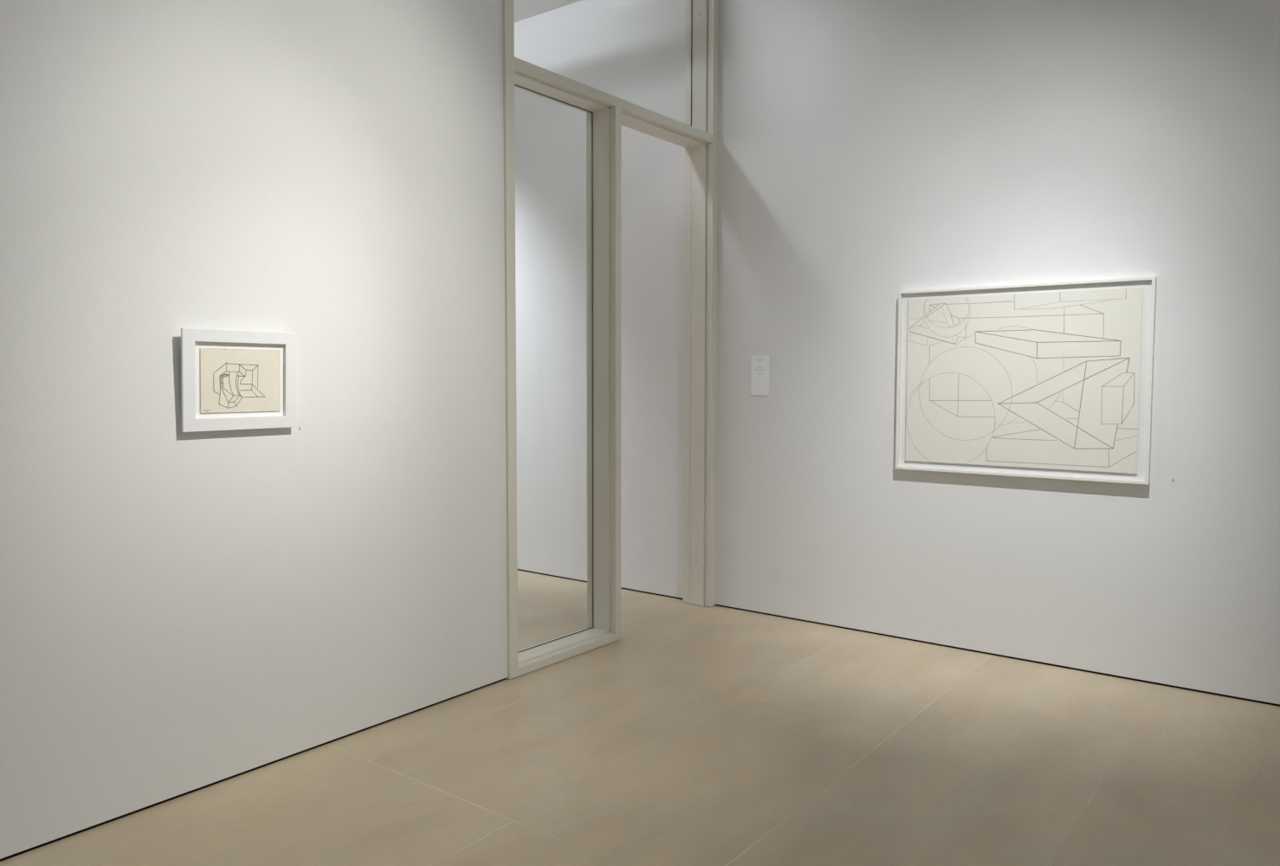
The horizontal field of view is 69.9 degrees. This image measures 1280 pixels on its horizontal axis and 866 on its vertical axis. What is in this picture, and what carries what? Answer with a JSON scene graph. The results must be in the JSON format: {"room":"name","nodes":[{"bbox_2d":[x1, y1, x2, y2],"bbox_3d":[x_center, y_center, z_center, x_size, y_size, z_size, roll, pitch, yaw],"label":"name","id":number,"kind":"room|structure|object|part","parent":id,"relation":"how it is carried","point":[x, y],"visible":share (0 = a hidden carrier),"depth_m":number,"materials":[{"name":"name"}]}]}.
{"room":"museum","nodes":[
{"label":"museum","id":0,"kind":"room"},
{"bbox_2d":[0,0,507,861],"bbox_3d":[-2.771,-0.705,1.835,0.200,4.180,6.712,3,4,37],"label":"wall","id":1,"kind":"structure","parent":0,"point":[182,613],"depth_m":3.38,"materials":[{"name":"paint"}]},
{"bbox_2d":[181,328,296,432],"bbox_3d":[-1.470,-0.194,3.369,0.042,0.363,0.438,3,4,37],"label":"framed drawing","id":2,"kind":"object","parent":1,"relation":"attached to","point":[240,384],"visible":1,"depth_m":3.35,"materials":[{"name":"white wood"}]},
{"bbox_2d":[502,0,718,679],"bbox_3d":[-0.159,-0.905,5.244,0.216,4.176,1.888,3,4,37],"label":"door frame","id":3,"kind":"structure","parent":1,"relation":"in","point":[606,113],"depth_m":5.22,"materials":[{"name":"beige metal"}]},
{"bbox_3d":[-0.461,1.176,4.975,0.215,0.053,0.786,3,4,37],"label":"rail","id":4,"kind":"part","parent":3,"relation":"part of","materials":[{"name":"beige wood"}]},
{"bbox_3d":[-0.157,-1.837,5.189,0.215,0.071,1.775,3,4,37],"label":"transom rail","id":5,"kind":"part","parent":3,"relation":"part of","materials":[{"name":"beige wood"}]},
{"bbox_3d":[0.393,-0.947,5.966,0.216,4.176,0.068,3,4,37],"label":"jamb post","id":6,"kind":"part","parent":3,"relation":"part of","materials":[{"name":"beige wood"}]},
{"bbox_2d":[513,0,581,22],"bbox_3d":[-1.306,-2.870,1.810,14.800,0.150,9.050,3,4,37],"label":"ceiling","id":7,"kind":"structure","parent":0,"point":[523,9],"depth_m":6.61,"materials":[{"name":"white paint"}]},
{"bbox_2d":[0,569,1279,865],"bbox_3d":[-1.176,1.397,2.244,14.400,0.060,9.100,3,4,37],"label":"floor","id":8,"kind":"structure","parent":0,"point":[699,735],"depth_m":3.55,"materials":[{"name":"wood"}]},
{"bbox_2d":[513,0,1279,706],"bbox_3d":[1.358,-0.913,5.432,14.400,4.180,0.250,3,4,37],"label":"wall","id":9,"kind":"structure","parent":0,"point":[869,151],"depth_m":5.12,"materials":[{"name":"paint"}]},
{"bbox_2d":[750,355,769,395],"bbox_3d":[0.757,-0.363,5.761,0.127,0.250,0.006,3,4,37],"label":"wall label","id":10,"kind":"object","parent":9,"relation":"attached to","point":[759,377],"visible":1,"depth_m":5.76,"materials":[{"name":"white paper"}]},
{"bbox_2d":[895,276,1157,484],"bbox_3d":[1.974,-0.274,4.813,1.272,1.002,0.044,3,4,37],"label":"framed drawing","id":11,"kind":"object","parent":9,"relation":"attached to","point":[1050,380],"visible":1,"depth_m":4.76,"materials":[{"name":"beige paper"}]}
]}

